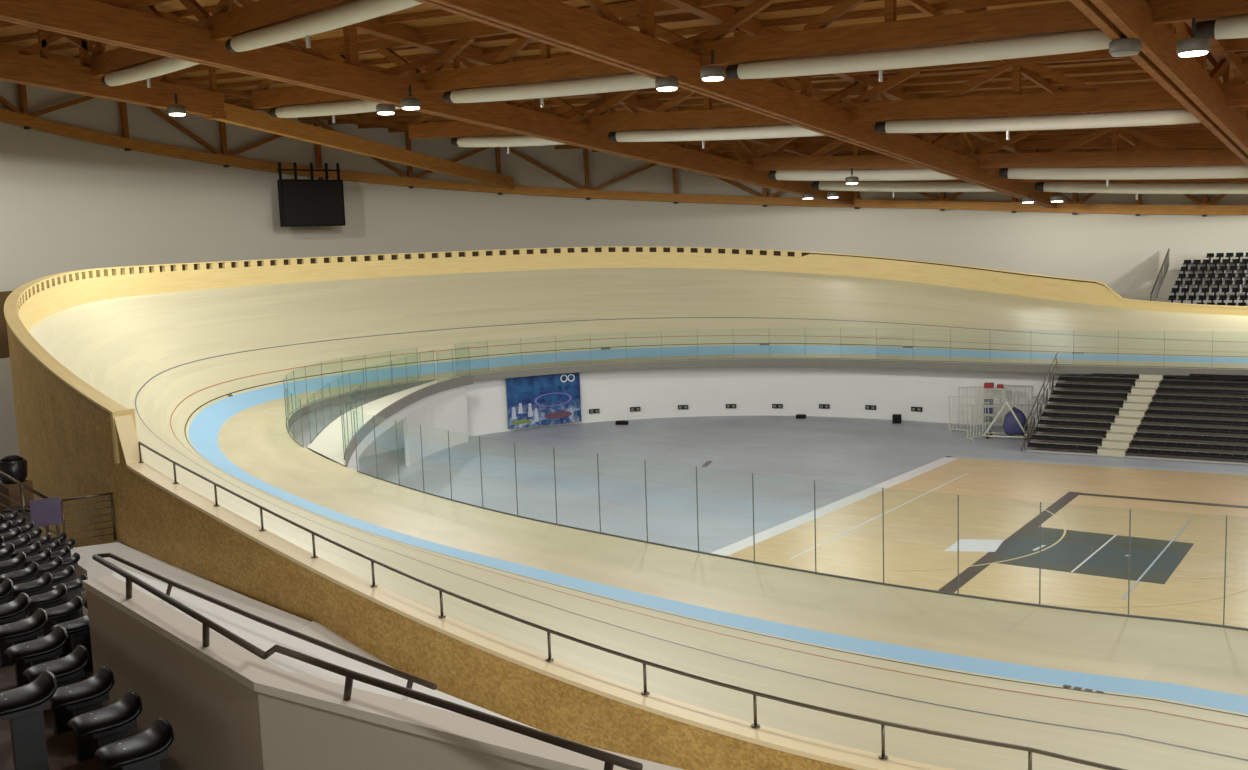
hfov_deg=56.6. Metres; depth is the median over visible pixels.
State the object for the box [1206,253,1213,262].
seat
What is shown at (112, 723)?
seat
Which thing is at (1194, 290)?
seat
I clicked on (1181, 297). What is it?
seat
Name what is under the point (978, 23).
roof truss
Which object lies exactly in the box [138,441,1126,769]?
handrail
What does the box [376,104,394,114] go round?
lamp
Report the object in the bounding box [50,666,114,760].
seat
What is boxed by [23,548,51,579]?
seat
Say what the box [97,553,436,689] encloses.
stair handrail
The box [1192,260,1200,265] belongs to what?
seat
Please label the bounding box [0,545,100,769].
grandstand
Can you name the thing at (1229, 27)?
air duct
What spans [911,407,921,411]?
box
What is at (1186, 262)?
seat
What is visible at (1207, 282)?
seat
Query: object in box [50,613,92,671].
seat
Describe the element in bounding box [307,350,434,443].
glass balustrade
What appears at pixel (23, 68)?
roof truss
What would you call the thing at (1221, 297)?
seat
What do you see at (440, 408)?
wall
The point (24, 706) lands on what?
seat
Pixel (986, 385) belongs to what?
stand
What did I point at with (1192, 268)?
seat
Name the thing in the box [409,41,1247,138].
roof truss
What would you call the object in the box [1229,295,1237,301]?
seat
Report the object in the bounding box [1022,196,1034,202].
lamp
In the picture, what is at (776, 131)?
air duct
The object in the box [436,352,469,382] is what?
glass balustrade
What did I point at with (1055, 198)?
lamp
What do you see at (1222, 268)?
seat
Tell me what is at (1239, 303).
seat
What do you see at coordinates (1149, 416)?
bleachers
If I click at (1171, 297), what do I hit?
seat
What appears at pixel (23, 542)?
seat
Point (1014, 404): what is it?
crowd barrier
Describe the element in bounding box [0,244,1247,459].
wall
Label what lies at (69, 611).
seat
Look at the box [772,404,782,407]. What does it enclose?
box
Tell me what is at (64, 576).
seat
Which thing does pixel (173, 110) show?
lamp
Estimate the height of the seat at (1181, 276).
0.600 m
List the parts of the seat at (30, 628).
seat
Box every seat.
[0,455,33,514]
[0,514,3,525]
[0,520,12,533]
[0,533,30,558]
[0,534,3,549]
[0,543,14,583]
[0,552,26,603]
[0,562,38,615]
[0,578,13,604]
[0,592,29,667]
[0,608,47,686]
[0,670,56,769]
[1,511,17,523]
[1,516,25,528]
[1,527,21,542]
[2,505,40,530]
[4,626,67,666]
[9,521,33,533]
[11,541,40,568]
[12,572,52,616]
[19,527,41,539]
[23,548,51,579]
[23,645,89,733]
[27,583,66,636]
[28,533,50,553]
[37,556,62,592]
[38,539,59,561]
[44,595,82,657]
[48,532,66,543]
[49,546,69,570]
[50,574,87,618]
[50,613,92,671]
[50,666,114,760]
[51,565,74,605]
[58,538,74,557]
[60,552,79,581]
[67,691,142,769]
[94,718,173,769]
[1168,295,1175,302]
[1171,288,1178,294]
[1174,280,1182,289]
[1177,274,1185,279]
[1178,295,1185,302]
[1180,266,1187,273]
[1181,288,1188,294]
[1183,260,1190,265]
[1184,280,1192,287]
[1187,273,1195,279]
[1188,295,1195,303]
[1189,266,1197,273]
[1190,288,1198,294]
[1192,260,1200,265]
[1194,280,1202,287]
[1197,273,1205,279]
[1198,295,1206,301]
[1199,266,1207,272]
[1201,288,1208,294]
[1202,259,1209,265]
[1204,280,1212,287]
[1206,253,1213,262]
[1207,273,1214,279]
[1208,295,1216,301]
[1209,266,1216,272]
[1211,288,1218,294]
[1212,259,1219,265]
[1214,280,1222,287]
[1216,253,1223,261]
[1217,273,1224,279]
[1218,295,1226,301]
[1219,266,1226,272]
[1221,288,1229,294]
[1222,259,1229,265]
[1224,280,1232,287]
[1225,253,1233,258]
[1227,273,1235,279]
[1228,302,1235,305]
[1229,266,1236,272]
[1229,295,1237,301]
[1231,259,1239,265]
[1231,287,1239,294]
[1234,280,1242,286]
[1235,252,1243,258]
[1237,273,1245,279]
[1238,302,1245,305]
[1239,265,1246,272]
[1239,295,1247,301]
[1242,287,1247,294]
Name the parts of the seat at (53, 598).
seat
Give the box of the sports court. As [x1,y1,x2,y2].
[711,455,1247,627]
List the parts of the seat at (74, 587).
seat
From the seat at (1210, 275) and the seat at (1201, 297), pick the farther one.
the seat at (1210, 275)
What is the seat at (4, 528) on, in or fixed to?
on the grandstand at (61, 747)
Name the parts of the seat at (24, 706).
seat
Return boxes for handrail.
[92,554,642,769]
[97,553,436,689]
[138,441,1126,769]
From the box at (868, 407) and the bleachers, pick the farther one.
the box at (868, 407)
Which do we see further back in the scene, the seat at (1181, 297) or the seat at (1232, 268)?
the seat at (1232, 268)
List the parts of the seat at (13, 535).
seat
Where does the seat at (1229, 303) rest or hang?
on the grandstand at (1227, 271)
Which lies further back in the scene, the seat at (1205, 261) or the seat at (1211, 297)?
the seat at (1205, 261)
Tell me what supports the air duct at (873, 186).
hanging from the roof truss at (1020, 144)
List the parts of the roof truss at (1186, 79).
post, post, post, post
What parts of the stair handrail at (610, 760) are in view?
stub post, stub post, stub post, stub post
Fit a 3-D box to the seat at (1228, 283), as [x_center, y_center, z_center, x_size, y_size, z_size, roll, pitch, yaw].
[37.130,-6.144,71.155,0.420,0.600,0.420,3,8,35]
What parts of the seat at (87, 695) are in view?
seat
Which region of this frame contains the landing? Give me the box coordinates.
[113,566,540,730]
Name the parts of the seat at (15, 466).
lid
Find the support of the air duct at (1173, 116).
hanging from the roof truss at (1086, 99)
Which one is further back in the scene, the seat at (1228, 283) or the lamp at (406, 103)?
the seat at (1228, 283)
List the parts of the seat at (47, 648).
seat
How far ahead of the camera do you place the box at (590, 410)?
72.94 m
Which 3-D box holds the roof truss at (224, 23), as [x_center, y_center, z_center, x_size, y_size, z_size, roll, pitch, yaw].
[-14.056,-13.446,40.614,0.400,3.344,27.324,-8,9,-42]
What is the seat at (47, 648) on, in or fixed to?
on the grandstand at (61, 747)
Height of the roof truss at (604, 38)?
11.339 m
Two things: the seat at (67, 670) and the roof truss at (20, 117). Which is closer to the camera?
the seat at (67, 670)
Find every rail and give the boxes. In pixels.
[0,470,59,536]
[60,492,115,541]
[1150,248,1169,300]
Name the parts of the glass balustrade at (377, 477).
joint post, joint post, joint post, joint post, joint post, joint post, joint post, joint post, joint post, joint post, joint post, joint post, joint post, joint post, joint post, joint post, joint post, joint post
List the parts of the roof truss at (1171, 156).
post, post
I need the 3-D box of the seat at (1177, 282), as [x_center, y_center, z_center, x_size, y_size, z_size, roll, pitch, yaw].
[34.830,-6.257,72.748,0.420,0.600,0.420,3,8,35]
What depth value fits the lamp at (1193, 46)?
30.11 m
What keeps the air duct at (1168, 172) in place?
hanging from the roof truss at (1171, 156)
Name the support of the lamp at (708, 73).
hanging from the ceiling
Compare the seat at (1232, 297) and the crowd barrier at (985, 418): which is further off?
the seat at (1232, 297)
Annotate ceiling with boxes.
[0,0,1247,157]
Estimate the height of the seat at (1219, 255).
0.600 m
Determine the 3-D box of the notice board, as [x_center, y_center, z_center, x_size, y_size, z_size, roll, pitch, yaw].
[-10.710,2.878,21.563,0.500,1.550,0.050,-5,7,-22]
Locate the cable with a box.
[702,461,711,466]
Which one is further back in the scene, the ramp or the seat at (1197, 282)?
the seat at (1197, 282)
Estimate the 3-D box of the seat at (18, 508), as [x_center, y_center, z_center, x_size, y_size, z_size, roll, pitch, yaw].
[-11.922,2.698,22.973,0.540,0.545,0.440,-2,7,1]
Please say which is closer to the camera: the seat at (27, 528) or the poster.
the seat at (27, 528)
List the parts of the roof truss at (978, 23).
post, post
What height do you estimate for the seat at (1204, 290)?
0.600 m
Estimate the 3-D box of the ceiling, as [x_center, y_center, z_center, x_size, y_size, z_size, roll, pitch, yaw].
[14.604,-13.194,39.822,148.000,17.726,127.000,3,8,35]
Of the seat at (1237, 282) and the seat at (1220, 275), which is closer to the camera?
the seat at (1237, 282)
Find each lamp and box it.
[168,94,186,115]
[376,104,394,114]
[401,85,420,109]
[655,77,678,90]
[700,50,724,80]
[802,193,813,198]
[827,191,838,197]
[845,168,858,183]
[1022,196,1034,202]
[1050,192,1063,201]
[1109,33,1141,56]
[1176,17,1209,56]
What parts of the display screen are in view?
hanger rail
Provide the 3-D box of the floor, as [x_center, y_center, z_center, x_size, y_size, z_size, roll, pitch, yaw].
[13.774,5.295,44.324,137.000,0.001,115.000,3,8,35]
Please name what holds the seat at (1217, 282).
on the grandstand at (1227, 271)
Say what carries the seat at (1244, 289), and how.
on the grandstand at (1227, 271)
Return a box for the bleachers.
[1021,352,1247,464]
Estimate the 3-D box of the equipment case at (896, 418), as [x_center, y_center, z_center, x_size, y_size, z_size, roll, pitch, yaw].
[16.188,1.992,68.691,0.500,0.530,0.450,0,7,18]
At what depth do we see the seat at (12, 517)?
20.05 m
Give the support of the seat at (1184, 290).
on the grandstand at (1227, 271)
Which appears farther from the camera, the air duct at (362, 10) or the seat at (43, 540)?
the air duct at (362, 10)
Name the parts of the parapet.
wall panel, wall panel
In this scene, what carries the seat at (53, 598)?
on the grandstand at (61, 747)
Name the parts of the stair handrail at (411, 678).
stub post, stub post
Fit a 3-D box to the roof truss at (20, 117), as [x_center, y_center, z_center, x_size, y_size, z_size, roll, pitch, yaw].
[17.583,-14.738,68.990,110.000,12.219,41.210,-2,7,-3]
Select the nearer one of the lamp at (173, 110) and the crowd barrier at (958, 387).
the lamp at (173, 110)
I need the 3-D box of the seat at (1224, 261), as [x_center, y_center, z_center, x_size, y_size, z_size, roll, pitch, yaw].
[38.160,-7.679,73.455,0.420,0.600,0.420,3,8,35]
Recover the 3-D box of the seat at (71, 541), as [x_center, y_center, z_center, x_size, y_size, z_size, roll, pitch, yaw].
[-9.818,2.984,20.292,0.383,0.555,0.319,-8,9,-39]
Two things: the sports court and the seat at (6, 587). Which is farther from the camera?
the sports court
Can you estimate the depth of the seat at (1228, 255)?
74.11 m
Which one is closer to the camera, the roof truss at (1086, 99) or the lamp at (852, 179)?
the roof truss at (1086, 99)
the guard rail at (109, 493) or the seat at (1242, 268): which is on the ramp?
the guard rail at (109, 493)
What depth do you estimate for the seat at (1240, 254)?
73.80 m
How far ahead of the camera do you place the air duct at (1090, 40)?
35.82 m
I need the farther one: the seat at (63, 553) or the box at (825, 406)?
the box at (825, 406)
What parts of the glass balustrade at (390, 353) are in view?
joint post, joint post, joint post, joint post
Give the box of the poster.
[506,372,580,428]
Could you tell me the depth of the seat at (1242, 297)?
69.27 m
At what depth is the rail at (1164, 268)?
74.42 m
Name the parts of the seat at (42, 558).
seat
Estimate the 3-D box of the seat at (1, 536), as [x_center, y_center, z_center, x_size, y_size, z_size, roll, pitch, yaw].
[-7.463,2.054,13.563,0.383,0.555,0.319,-8,9,-39]
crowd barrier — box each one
[949,396,974,431]
[958,387,991,427]
[965,402,990,440]
[1000,385,1031,427]
[1027,394,1042,432]
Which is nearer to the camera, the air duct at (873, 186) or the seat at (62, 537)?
the seat at (62, 537)
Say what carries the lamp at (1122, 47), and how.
hanging from the roof truss at (1186, 79)
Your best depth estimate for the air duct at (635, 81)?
45.42 m
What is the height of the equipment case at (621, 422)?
0.250 m
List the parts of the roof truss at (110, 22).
post, post, post, post, post, post, post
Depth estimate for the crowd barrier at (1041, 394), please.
63.74 m
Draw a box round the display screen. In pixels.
[277,162,345,226]
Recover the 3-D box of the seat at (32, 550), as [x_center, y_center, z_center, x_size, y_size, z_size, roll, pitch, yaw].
[-8.008,2.392,15.512,0.383,0.555,0.319,-8,9,-39]
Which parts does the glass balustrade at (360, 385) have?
joint post, joint post, joint post, joint post, joint post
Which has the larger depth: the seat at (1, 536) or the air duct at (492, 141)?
the air duct at (492, 141)
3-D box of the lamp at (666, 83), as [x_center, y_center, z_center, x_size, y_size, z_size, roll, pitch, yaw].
[1.460,-10.602,39.720,0.788,0.950,0.800,3,8,35]
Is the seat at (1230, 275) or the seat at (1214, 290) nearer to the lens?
the seat at (1214, 290)
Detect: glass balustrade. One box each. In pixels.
[283,353,418,446]
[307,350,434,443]
[341,385,363,459]
[353,411,1247,630]
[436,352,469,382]
[455,328,1243,375]
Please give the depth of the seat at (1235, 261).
73.14 m
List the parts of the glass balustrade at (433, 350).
joint post, joint post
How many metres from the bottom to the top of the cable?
0.030 m
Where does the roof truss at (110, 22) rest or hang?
attached to the ceiling
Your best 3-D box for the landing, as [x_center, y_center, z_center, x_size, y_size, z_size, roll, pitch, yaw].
[-1.101,3.713,6.880,11.468,3.230,1.237,5,10,43]
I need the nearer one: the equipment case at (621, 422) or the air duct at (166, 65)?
the air duct at (166, 65)
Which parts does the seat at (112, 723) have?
seat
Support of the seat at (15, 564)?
on the grandstand at (61, 747)
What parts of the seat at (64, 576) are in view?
seat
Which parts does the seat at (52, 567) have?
seat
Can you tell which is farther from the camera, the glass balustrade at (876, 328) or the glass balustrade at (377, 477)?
the glass balustrade at (876, 328)
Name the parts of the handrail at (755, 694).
post, post, post, post, post, post, post, post, post, post, post, post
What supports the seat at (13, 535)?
on the grandstand at (61, 747)
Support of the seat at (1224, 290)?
on the grandstand at (1227, 271)
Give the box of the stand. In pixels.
[983,382,1005,430]
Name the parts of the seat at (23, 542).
seat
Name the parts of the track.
fence post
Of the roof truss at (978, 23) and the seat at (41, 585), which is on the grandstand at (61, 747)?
the seat at (41, 585)
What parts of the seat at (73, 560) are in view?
seat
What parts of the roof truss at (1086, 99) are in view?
post, post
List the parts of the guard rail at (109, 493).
post, rail, post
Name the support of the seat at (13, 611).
on the grandstand at (61, 747)
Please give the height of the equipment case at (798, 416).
0.250 m
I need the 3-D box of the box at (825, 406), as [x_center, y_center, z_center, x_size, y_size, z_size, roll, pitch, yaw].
[12.454,1.327,72.011,0.660,0.260,0.131,1,8,25]
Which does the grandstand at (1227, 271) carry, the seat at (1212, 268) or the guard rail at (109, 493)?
the seat at (1212, 268)
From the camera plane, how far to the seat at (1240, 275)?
71.50 m
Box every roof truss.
[0,0,853,204]
[0,20,223,116]
[0,83,1247,216]
[89,0,359,76]
[252,0,1247,108]
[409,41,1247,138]
[414,0,1056,207]
[728,123,1246,170]
[757,139,1247,182]
[1069,0,1247,164]
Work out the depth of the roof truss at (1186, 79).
36.70 m
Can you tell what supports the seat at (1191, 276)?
on the grandstand at (1227, 271)
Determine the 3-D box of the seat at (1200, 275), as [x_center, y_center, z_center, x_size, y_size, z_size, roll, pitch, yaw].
[36.259,-6.701,72.765,0.420,0.600,0.420,3,8,35]
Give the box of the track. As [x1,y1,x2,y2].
[4,246,1247,769]
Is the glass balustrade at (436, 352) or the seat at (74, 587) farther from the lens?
the glass balustrade at (436, 352)
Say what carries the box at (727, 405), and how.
attached to the wall at (706, 391)
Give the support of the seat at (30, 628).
on the grandstand at (61, 747)
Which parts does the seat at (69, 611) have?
seat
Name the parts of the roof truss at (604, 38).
post, post, post, post, post, post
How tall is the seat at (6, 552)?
0.555 m
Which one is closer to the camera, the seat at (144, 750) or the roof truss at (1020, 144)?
the seat at (144, 750)
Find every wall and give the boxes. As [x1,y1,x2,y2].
[0,80,1247,291]
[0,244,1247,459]
[290,366,1247,458]
[307,375,473,470]
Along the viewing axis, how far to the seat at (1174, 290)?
72.12 m
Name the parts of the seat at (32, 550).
seat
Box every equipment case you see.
[615,420,627,424]
[796,414,805,418]
[892,414,901,423]
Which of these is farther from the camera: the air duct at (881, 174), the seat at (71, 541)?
the air duct at (881, 174)
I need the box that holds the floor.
[0,416,1247,552]
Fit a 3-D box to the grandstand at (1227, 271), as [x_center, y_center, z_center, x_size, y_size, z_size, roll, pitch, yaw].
[46.464,-4.664,65.549,28.259,4.812,7.040,3,8,35]
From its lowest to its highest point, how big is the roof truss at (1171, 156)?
6.571 m
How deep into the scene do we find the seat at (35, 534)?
18.73 m
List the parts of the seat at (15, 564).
seat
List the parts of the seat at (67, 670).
seat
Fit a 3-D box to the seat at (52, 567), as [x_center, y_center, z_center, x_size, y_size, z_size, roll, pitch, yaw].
[-7.288,2.473,14.632,0.383,0.555,0.319,-8,9,-39]
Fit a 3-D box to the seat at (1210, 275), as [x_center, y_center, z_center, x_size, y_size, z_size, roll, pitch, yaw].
[36.719,-6.678,72.446,0.420,0.600,0.420,3,8,35]
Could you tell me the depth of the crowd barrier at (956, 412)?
64.77 m
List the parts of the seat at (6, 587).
seat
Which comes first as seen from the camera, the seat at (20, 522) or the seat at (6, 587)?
the seat at (6, 587)
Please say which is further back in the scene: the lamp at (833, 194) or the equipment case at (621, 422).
the lamp at (833, 194)
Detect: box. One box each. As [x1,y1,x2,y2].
[589,409,599,413]
[630,407,639,411]
[678,405,687,408]
[726,404,735,407]
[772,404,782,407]
[819,404,829,408]
[865,405,875,409]
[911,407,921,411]
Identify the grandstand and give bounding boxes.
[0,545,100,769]
[1168,262,1247,305]
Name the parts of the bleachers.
under frame, guard rail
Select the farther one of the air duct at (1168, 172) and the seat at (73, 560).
the air duct at (1168, 172)
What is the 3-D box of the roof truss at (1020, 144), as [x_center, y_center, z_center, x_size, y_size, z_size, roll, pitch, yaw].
[43.094,-12.261,62.995,76.148,7.039,0.400,2,8,28]
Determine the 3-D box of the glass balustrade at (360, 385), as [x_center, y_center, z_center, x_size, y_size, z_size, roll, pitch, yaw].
[-10.631,1.334,45.148,0.200,1.750,8.153,-3,7,-8]
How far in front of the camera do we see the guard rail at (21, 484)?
22.08 m
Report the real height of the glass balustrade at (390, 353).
1.900 m
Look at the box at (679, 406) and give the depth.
73.81 m
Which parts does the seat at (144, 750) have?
seat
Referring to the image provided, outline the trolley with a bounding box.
[983,399,1029,439]
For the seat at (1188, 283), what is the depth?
72.47 m
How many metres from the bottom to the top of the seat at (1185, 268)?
0.600 m
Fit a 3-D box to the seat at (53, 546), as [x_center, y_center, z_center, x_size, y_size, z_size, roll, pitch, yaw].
[-8.913,2.688,17.902,0.383,0.555,0.319,-8,9,-39]
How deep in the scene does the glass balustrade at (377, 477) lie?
25.30 m
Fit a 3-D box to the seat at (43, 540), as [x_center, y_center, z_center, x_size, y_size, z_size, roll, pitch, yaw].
[-9.273,2.647,18.343,0.383,0.555,0.319,-8,9,-39]
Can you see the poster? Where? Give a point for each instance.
(540, 400)
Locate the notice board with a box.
[30,497,61,532]
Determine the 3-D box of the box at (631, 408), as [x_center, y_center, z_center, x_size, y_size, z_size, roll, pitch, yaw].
[0.710,1.534,73.595,0.660,0.260,0.131,-3,7,-9]
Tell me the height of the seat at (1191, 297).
0.600 m
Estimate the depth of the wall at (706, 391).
71.36 m
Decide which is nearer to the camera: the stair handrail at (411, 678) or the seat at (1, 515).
the stair handrail at (411, 678)
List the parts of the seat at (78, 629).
seat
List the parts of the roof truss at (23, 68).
post, post, post, post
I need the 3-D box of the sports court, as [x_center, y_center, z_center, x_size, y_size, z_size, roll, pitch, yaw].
[28.427,5.738,36.246,47.700,0.048,30.160,3,8,35]
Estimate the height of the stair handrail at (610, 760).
0.233 m
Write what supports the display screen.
hanging from the roof truss at (20, 117)
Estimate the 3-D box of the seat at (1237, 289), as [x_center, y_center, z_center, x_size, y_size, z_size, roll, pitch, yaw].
[37.061,-5.598,70.200,0.420,0.600,0.420,3,8,35]
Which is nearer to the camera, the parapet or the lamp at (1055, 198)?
the parapet
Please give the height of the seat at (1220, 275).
0.600 m
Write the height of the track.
11.029 m
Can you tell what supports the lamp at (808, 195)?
hanging from the roof truss at (110, 22)
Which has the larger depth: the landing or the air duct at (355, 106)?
the air duct at (355, 106)
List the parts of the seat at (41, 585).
seat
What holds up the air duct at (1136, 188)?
hanging from the roof truss at (1020, 144)
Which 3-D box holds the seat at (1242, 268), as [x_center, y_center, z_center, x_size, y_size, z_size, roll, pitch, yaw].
[38.571,-7.135,72.165,0.420,0.600,0.420,3,8,35]
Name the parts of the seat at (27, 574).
seat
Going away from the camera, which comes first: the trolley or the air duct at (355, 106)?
the air duct at (355, 106)
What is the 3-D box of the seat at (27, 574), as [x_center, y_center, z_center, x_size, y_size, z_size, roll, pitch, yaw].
[-6.383,2.177,12.242,0.383,0.555,0.319,-8,9,-39]
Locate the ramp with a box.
[71,542,393,667]
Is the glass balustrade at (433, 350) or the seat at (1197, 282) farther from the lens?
the seat at (1197, 282)
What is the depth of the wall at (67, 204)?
80.30 m
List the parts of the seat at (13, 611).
seat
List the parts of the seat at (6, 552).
seat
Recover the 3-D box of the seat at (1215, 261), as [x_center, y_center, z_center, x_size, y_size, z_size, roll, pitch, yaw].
[37.700,-7.701,73.774,0.420,0.600,0.420,3,8,35]
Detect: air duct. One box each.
[101,57,197,87]
[225,0,421,51]
[270,100,402,122]
[443,73,654,106]
[451,135,563,153]
[608,125,824,147]
[726,29,1111,81]
[768,169,956,186]
[812,181,996,196]
[875,109,1200,139]
[999,165,1247,186]
[1035,182,1247,199]
[1195,15,1247,38]
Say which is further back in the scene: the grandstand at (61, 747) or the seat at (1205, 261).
the seat at (1205, 261)
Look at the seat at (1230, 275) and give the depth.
71.83 m
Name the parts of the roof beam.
node plate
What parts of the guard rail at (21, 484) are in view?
post, rail, post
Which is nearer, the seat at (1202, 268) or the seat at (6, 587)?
the seat at (6, 587)
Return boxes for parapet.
[82,575,683,769]

